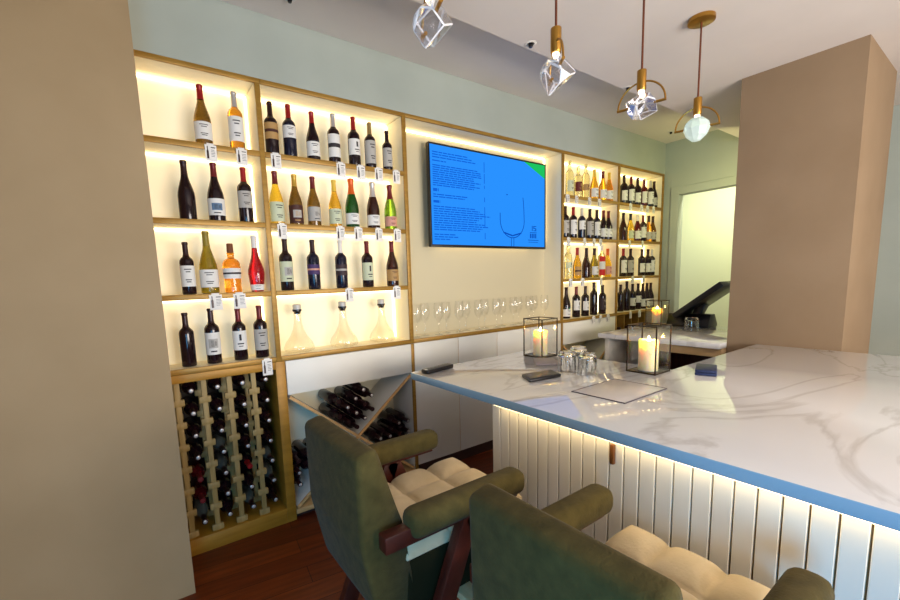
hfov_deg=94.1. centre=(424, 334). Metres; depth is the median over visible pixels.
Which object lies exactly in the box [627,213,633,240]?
wine bottle
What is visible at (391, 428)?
wine bottle
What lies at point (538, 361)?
coaster
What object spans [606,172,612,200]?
wine bottle
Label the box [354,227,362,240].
price tag
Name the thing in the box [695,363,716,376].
wallet
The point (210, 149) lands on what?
price tag
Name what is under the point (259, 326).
wine bottle
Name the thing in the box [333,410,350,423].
wine bottle
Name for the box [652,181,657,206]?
wine bottle
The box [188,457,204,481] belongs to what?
wine bottle
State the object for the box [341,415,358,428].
wine bottle
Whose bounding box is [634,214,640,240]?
wine bottle
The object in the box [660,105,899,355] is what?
wall
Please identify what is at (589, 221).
wine bottle
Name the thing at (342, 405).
wine bottle
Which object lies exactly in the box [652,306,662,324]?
pillar candle
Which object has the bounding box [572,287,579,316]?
wine bottle
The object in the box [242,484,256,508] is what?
wine bottle
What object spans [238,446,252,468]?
wine bottle
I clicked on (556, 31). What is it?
socket
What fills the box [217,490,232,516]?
wine bottle
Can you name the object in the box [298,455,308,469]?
wine bottle
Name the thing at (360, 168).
price tag
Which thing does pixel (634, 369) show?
candle lantern
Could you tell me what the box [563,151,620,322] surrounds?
display shelf
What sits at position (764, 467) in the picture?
bar counter
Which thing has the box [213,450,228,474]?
wine bottle
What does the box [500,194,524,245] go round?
print
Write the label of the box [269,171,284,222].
wine bottle
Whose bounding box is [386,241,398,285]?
wine bottle
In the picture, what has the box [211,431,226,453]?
wine bottle
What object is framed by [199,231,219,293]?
wine bottle
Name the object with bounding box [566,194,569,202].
price tag
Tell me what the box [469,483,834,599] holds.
armchair
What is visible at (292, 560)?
floor
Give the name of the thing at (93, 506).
wall
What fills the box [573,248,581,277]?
wine bottle
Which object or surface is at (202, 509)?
wine bottle
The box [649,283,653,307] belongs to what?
wine bottle
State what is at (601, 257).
wine bottle
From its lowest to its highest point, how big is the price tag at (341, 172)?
0.089 m
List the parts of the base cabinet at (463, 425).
door, door, door, door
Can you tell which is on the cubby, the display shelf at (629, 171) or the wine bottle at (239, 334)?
the display shelf at (629, 171)
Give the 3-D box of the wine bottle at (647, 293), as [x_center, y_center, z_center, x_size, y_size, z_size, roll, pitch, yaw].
[2.596,-0.458,4.886,0.082,0.295,0.082,-7,9,-34]
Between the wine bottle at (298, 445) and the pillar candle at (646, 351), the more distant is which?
the wine bottle at (298, 445)
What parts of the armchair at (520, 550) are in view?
arm rail, backrest, armrest, armrest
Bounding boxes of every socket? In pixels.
[550,25,561,54]
[637,68,646,91]
[693,96,701,115]
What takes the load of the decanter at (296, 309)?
on the display shelf at (320, 318)
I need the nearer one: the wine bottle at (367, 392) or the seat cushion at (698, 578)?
the seat cushion at (698, 578)
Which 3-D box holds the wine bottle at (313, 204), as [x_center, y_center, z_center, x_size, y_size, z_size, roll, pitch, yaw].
[-0.677,-0.808,2.541,0.082,0.295,0.082,-8,10,-39]
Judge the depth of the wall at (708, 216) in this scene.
5.52 m
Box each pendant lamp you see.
[412,0,452,48]
[540,0,574,95]
[617,0,666,119]
[674,10,719,141]
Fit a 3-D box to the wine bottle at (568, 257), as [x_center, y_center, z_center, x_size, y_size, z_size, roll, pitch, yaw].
[1.372,-0.701,3.997,0.074,0.328,0.074,-7,9,-35]
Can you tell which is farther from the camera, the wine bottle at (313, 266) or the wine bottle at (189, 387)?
the wine bottle at (313, 266)
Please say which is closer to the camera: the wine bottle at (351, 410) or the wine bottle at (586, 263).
the wine bottle at (351, 410)
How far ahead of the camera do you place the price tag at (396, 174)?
2.76 m
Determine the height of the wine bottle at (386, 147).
0.265 m
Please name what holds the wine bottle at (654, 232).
on the display shelf at (629, 171)
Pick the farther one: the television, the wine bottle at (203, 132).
the television
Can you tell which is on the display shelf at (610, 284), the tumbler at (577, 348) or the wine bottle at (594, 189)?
the wine bottle at (594, 189)
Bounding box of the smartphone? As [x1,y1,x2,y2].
[522,369,560,381]
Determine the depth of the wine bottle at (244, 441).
2.44 m
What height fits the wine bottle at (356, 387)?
0.070 m
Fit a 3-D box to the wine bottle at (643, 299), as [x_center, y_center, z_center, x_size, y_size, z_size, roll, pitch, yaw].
[2.519,-0.449,4.833,0.082,0.295,0.082,-6,8,-28]
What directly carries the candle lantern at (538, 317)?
on the bar counter at (764, 467)
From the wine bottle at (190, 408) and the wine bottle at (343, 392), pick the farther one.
the wine bottle at (343, 392)
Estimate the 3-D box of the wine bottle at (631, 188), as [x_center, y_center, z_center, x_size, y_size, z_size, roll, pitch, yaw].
[2.226,-1.550,4.511,0.077,0.301,0.076,-8,9,-38]
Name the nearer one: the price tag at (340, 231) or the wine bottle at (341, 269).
the price tag at (340, 231)
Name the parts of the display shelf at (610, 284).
panel, shelf, shelf, shelf, rail, panel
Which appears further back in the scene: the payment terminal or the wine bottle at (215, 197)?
the payment terminal
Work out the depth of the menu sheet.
1.81 m
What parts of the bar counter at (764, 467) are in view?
fluted panel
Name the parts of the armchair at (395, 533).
backrest, leg, leg, armrest, arm rail, seat, arm rail, leg, armrest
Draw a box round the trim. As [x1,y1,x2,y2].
[666,176,735,321]
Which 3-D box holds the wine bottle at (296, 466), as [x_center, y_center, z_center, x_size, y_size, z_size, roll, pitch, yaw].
[-0.847,0.838,2.678,0.070,0.070,0.285,-7,9,-35]
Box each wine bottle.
[177,160,197,218]
[179,242,196,294]
[179,313,196,366]
[179,382,195,393]
[182,396,197,415]
[183,417,200,438]
[185,437,202,460]
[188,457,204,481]
[190,478,206,503]
[192,497,208,524]
[193,84,212,143]
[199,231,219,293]
[204,308,221,363]
[206,378,220,389]
[207,162,225,220]
[207,392,222,410]
[209,412,224,432]
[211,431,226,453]
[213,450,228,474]
[215,470,230,495]
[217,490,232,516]
[222,243,241,292]
[227,91,244,148]
[231,375,244,385]
[232,309,248,359]
[233,389,246,406]
[234,408,248,427]
[236,427,250,447]
[237,167,253,221]
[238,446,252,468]
[240,465,254,488]
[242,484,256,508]
[248,235,264,291]
[249,372,267,381]
[252,404,271,422]
[253,305,268,357]
[253,422,272,442]
[255,440,274,462]
[256,385,269,402]
[256,458,276,482]
[258,477,277,501]
[264,101,279,153]
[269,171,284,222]
[279,239,293,289]
[282,104,297,155]
[289,174,303,223]
[291,440,306,457]
[291,446,300,463]
[293,461,301,474]
[294,472,302,486]
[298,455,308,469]
[306,111,320,159]
[307,176,321,224]
[307,240,320,288]
[318,389,340,403]
[319,402,341,418]
[327,113,340,161]
[329,180,341,225]
[329,396,349,409]
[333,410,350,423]
[334,386,357,400]
[335,240,347,287]
[339,402,358,414]
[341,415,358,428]
[342,382,365,391]
[343,394,365,405]
[345,178,359,226]
[346,407,366,419]
[347,117,360,164]
[351,386,373,396]
[352,399,374,410]
[361,241,373,286]
[363,426,381,440]
[364,122,376,166]
[367,182,379,227]
[368,437,386,442]
[369,421,391,437]
[377,410,400,424]
[377,419,400,434]
[382,130,392,169]
[384,185,396,228]
[385,407,409,422]
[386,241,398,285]
[393,422,409,432]
[563,287,570,318]
[564,206,568,236]
[564,246,571,278]
[565,161,573,194]
[569,207,576,237]
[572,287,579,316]
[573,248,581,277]
[574,166,581,196]
[578,208,585,237]
[581,286,588,315]
[582,164,589,197]
[582,248,589,277]
[586,209,593,238]
[590,169,598,198]
[590,248,598,277]
[590,282,597,314]
[593,210,600,238]
[598,171,606,199]
[598,245,604,276]
[598,285,605,313]
[600,210,607,238]
[605,249,611,276]
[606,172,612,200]
[606,211,611,238]
[617,284,623,311]
[619,213,626,239]
[619,248,626,276]
[620,175,627,202]
[623,281,629,310]
[627,176,634,203]
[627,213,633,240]
[627,249,633,275]
[630,284,635,309]
[634,178,640,204]
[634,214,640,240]
[635,283,641,308]
[638,249,644,275]
[640,215,646,240]
[641,179,647,205]
[641,283,645,308]
[645,249,650,275]
[645,283,650,307]
[646,216,651,240]
[647,180,653,206]
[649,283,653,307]
[650,249,654,274]
[651,216,656,241]
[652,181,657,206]
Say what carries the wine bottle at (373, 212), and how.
on the display shelf at (320, 318)
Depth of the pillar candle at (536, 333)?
2.65 m
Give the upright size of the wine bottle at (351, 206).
0.311 m
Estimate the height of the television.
0.745 m
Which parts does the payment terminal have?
arm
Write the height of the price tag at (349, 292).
0.089 m
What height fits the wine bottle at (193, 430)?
0.071 m
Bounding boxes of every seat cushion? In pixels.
[388,457,521,560]
[605,525,770,599]
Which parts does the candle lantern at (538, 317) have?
plate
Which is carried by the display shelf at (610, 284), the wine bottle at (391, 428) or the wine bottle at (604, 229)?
the wine bottle at (604, 229)
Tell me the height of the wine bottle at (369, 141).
0.295 m
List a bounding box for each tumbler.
[557,350,576,374]
[570,345,586,365]
[577,352,596,375]
[683,317,698,331]
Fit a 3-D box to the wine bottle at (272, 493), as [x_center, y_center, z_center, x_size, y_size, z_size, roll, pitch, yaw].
[-0.967,0.970,2.603,0.071,0.071,0.288,-7,9,-35]
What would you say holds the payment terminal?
on the countertop at (687, 348)
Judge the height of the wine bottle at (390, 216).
0.298 m
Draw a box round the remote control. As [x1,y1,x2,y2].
[421,363,452,373]
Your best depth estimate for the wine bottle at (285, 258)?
2.45 m
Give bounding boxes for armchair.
[305,416,524,599]
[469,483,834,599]
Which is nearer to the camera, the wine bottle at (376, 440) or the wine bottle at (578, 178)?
the wine bottle at (376, 440)
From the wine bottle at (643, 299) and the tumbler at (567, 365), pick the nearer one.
the tumbler at (567, 365)
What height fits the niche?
1.542 m
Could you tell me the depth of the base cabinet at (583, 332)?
4.23 m
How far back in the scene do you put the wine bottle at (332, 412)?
2.77 m
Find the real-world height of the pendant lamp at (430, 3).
0.592 m
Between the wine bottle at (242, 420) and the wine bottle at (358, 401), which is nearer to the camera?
the wine bottle at (242, 420)
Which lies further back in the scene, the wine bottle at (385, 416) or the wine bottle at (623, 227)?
the wine bottle at (623, 227)
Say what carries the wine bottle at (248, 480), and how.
in the rack
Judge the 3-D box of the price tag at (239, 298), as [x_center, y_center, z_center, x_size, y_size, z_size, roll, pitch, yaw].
[-1.007,-0.187,2.276,0.062,0.089,0.006,-6,8,-28]
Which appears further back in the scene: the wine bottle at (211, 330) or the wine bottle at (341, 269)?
the wine bottle at (341, 269)
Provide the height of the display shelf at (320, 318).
1.542 m
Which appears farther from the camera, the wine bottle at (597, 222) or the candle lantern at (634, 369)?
the wine bottle at (597, 222)
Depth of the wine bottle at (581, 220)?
4.04 m
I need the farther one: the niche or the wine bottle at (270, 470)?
the niche
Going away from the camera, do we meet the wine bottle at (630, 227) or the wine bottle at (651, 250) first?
the wine bottle at (630, 227)
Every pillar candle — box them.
[533,327,547,355]
[638,337,658,371]
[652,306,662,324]
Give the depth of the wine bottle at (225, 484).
2.41 m
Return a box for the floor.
[179,449,492,599]
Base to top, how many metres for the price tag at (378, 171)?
0.089 m
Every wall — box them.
[0,0,195,599]
[128,0,665,173]
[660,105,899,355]
[679,186,735,326]
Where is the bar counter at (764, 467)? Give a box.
[411,344,899,599]
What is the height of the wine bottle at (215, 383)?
0.071 m
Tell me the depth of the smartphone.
2.09 m
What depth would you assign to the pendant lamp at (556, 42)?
1.48 m
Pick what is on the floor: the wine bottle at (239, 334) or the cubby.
the cubby
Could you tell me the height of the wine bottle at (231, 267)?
0.267 m
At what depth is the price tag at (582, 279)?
4.03 m
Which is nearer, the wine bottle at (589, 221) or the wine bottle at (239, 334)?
the wine bottle at (239, 334)
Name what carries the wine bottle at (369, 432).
in the base cabinet at (385, 371)
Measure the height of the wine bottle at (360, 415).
0.070 m
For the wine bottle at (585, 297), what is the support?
on the display shelf at (610, 284)
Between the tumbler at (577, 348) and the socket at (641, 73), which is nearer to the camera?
the socket at (641, 73)
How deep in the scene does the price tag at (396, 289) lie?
2.84 m
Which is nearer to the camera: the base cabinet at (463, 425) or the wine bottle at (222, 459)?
the wine bottle at (222, 459)
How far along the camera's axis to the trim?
4.72 m
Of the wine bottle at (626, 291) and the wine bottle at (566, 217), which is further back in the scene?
the wine bottle at (626, 291)
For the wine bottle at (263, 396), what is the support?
in the rack
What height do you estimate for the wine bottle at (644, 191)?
0.301 m
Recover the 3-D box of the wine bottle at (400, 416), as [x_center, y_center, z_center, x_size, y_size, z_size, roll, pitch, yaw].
[-0.199,0.606,3.111,0.070,0.070,0.285,-7,9,-35]
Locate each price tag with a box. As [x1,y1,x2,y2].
[204,143,217,161]
[209,293,222,309]
[233,292,246,308]
[236,147,247,165]
[262,358,272,375]
[271,152,281,169]
[277,223,287,238]
[336,162,345,176]
[336,226,344,240]
[345,288,353,301]
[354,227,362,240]
[357,164,365,179]
[375,167,382,181]
[375,228,382,241]
[393,170,399,183]
[393,286,400,298]
[394,228,400,241]
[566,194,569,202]
[569,279,572,286]
[581,278,584,285]
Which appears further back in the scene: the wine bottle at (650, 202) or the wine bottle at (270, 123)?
the wine bottle at (650, 202)
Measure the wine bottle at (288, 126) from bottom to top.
0.301 m
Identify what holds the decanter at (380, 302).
on the display shelf at (320, 318)
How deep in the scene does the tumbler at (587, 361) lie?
2.11 m
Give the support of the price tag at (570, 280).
attached to the display shelf at (610, 284)
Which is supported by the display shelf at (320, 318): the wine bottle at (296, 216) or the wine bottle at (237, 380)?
the wine bottle at (296, 216)
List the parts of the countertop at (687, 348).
panel, panel, drawer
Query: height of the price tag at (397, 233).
0.089 m
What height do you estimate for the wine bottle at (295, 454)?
0.070 m
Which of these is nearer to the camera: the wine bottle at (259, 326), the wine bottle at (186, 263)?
the wine bottle at (186, 263)
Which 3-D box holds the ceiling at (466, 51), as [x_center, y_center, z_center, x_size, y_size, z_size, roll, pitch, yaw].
[-0.048,-1.847,2.563,9.600,0.130,1.170,-7,9,-35]
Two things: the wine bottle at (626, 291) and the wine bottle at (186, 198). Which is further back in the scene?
the wine bottle at (626, 291)
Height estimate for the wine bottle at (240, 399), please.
0.071 m
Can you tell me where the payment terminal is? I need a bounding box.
[666,281,729,327]
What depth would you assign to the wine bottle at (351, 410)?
2.81 m
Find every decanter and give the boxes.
[284,304,314,352]
[334,301,356,346]
[369,299,394,341]
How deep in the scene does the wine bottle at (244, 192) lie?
2.29 m
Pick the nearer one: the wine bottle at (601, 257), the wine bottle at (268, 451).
the wine bottle at (268, 451)
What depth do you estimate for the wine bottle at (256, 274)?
2.36 m
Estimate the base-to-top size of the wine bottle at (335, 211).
0.289 m
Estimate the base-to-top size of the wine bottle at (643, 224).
0.295 m
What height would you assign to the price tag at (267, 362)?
0.099 m
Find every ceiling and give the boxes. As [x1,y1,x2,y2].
[220,0,717,143]
[413,0,899,137]
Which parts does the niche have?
rail, panel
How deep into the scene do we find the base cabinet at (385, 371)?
2.82 m
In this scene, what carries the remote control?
on the bar counter at (764, 467)
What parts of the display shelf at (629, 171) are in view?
panel, shelf, shelf, rail, panel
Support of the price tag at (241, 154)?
attached to the display shelf at (166, 85)
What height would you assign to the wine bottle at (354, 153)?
0.307 m
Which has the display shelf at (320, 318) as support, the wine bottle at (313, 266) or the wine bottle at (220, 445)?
the wine bottle at (313, 266)
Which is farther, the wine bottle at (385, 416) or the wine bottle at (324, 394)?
the wine bottle at (385, 416)
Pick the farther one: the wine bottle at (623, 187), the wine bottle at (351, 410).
the wine bottle at (623, 187)
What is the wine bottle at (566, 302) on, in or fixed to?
on the display shelf at (610, 284)
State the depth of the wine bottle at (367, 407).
2.88 m
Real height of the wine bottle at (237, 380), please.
0.071 m
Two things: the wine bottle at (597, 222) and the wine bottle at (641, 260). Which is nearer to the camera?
the wine bottle at (597, 222)
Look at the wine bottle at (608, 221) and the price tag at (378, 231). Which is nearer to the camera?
the price tag at (378, 231)
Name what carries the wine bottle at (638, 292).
on the display shelf at (629, 171)
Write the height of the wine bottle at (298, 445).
0.070 m
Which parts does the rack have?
rail, panel, rail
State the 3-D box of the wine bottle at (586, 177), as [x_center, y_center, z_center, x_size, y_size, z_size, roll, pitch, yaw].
[1.560,-1.481,4.048,0.074,0.328,0.074,-6,8,-29]
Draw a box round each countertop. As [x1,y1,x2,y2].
[598,323,727,369]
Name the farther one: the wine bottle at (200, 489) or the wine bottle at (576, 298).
the wine bottle at (576, 298)
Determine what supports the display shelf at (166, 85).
on the rack
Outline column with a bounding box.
[726,34,896,353]
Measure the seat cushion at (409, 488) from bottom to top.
0.075 m
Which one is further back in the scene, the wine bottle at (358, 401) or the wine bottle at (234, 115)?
the wine bottle at (358, 401)
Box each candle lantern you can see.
[523,316,557,357]
[626,322,671,375]
[645,300,669,325]
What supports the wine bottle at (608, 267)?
on the display shelf at (610, 284)
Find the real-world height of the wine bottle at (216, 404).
0.071 m
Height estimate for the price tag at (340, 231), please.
0.089 m
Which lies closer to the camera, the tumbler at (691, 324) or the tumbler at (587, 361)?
the tumbler at (587, 361)
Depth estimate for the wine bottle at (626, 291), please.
4.62 m
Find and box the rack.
[171,361,296,556]
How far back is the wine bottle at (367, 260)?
2.76 m
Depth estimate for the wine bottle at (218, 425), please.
2.35 m
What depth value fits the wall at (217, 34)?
2.55 m
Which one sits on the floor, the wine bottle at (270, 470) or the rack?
the rack
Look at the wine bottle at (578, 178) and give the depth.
3.96 m
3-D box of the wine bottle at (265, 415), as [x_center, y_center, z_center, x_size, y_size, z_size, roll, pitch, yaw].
[-0.984,0.486,2.540,0.071,0.071,0.288,-7,9,-35]
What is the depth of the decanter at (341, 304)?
2.71 m
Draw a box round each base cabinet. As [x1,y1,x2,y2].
[285,344,418,515]
[412,323,562,469]
[563,316,616,359]
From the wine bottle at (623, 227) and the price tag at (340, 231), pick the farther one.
the wine bottle at (623, 227)
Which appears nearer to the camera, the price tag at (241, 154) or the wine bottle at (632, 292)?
the price tag at (241, 154)
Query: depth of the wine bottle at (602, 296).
4.35 m
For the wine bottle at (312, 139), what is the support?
on the display shelf at (320, 318)
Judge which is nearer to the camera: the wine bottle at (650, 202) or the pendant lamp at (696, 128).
the pendant lamp at (696, 128)
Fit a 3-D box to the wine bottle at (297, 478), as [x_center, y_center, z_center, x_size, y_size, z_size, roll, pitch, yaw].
[-0.844,0.913,2.688,0.070,0.070,0.285,-7,9,-35]
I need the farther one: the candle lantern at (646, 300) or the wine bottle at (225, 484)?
the candle lantern at (646, 300)
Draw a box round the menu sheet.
[571,379,666,403]
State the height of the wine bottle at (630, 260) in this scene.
0.301 m
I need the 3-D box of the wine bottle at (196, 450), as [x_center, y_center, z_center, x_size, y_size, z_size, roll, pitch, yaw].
[-1.288,0.645,2.342,0.071,0.071,0.288,-7,9,-35]
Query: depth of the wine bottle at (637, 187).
4.56 m
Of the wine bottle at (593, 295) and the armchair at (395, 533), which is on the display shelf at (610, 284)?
the wine bottle at (593, 295)
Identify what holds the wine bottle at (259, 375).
in the rack
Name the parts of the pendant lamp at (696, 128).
rod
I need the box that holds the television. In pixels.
[425,141,545,248]
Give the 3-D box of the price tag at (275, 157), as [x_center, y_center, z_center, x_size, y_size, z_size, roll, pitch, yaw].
[-0.826,-0.966,2.323,0.055,0.089,0.005,-7,9,-33]
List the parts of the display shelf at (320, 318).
shelf, rail, shelf, shelf, shelf, panel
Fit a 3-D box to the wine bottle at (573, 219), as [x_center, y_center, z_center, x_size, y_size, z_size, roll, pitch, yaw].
[1.418,-1.068,3.991,0.075,0.295,0.075,-7,9,-36]
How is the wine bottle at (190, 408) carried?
in the rack
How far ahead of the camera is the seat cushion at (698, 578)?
1.09 m
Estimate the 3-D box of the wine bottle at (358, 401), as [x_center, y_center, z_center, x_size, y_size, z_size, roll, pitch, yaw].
[-0.482,0.450,2.897,0.070,0.070,0.283,-7,9,-35]
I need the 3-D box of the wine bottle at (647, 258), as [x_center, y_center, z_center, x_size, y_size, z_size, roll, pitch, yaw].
[2.581,-0.838,4.836,0.077,0.301,0.076,-7,9,-36]
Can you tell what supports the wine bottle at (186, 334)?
on the display shelf at (166, 85)
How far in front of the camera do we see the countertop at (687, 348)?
3.60 m
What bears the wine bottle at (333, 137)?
on the display shelf at (320, 318)
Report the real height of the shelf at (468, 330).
0.028 m
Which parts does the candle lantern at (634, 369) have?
plate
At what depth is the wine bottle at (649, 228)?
4.76 m
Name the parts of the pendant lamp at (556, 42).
rod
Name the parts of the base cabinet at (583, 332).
panel, drawer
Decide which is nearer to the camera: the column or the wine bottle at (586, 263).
the column
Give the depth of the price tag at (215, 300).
2.21 m
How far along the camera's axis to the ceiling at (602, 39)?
2.23 m
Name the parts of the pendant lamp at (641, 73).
rod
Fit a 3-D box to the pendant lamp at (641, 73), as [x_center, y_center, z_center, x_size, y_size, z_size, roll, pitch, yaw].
[0.943,-1.233,1.810,0.120,0.584,0.171,-4,8,-15]
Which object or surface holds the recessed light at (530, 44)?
in the ceiling at (602, 39)
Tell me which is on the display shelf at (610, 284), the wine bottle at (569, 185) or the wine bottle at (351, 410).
the wine bottle at (569, 185)
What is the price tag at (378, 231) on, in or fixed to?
attached to the display shelf at (320, 318)
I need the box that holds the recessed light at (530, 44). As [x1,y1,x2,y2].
[525,40,536,47]
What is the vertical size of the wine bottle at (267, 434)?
0.071 m
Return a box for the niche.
[405,113,564,342]
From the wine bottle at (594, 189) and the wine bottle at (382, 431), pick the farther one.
the wine bottle at (594, 189)
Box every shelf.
[133,49,281,375]
[259,79,413,360]
[414,320,555,338]
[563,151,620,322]
[617,164,664,315]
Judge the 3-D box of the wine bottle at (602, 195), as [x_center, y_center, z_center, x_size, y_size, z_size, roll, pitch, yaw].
[1.795,-1.494,4.213,0.082,0.295,0.082,-8,9,-37]
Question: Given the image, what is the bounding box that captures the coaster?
[533,358,557,365]
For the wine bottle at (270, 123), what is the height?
0.295 m
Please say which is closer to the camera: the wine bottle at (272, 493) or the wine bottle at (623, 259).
the wine bottle at (272, 493)
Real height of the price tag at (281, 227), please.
0.089 m
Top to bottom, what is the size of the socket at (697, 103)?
0.082 m
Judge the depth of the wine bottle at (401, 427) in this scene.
3.06 m
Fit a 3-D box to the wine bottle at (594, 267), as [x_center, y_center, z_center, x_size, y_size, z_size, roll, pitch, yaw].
[1.720,-0.728,4.240,0.082,0.295,0.082,-8,9,-38]
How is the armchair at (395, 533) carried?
on the floor
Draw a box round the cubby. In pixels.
[617,311,651,329]
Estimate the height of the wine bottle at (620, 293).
0.295 m
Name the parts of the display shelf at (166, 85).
rail, shelf, shelf, shelf, panel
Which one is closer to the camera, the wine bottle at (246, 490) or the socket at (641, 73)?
the socket at (641, 73)
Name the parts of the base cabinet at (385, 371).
panel, drawer, panel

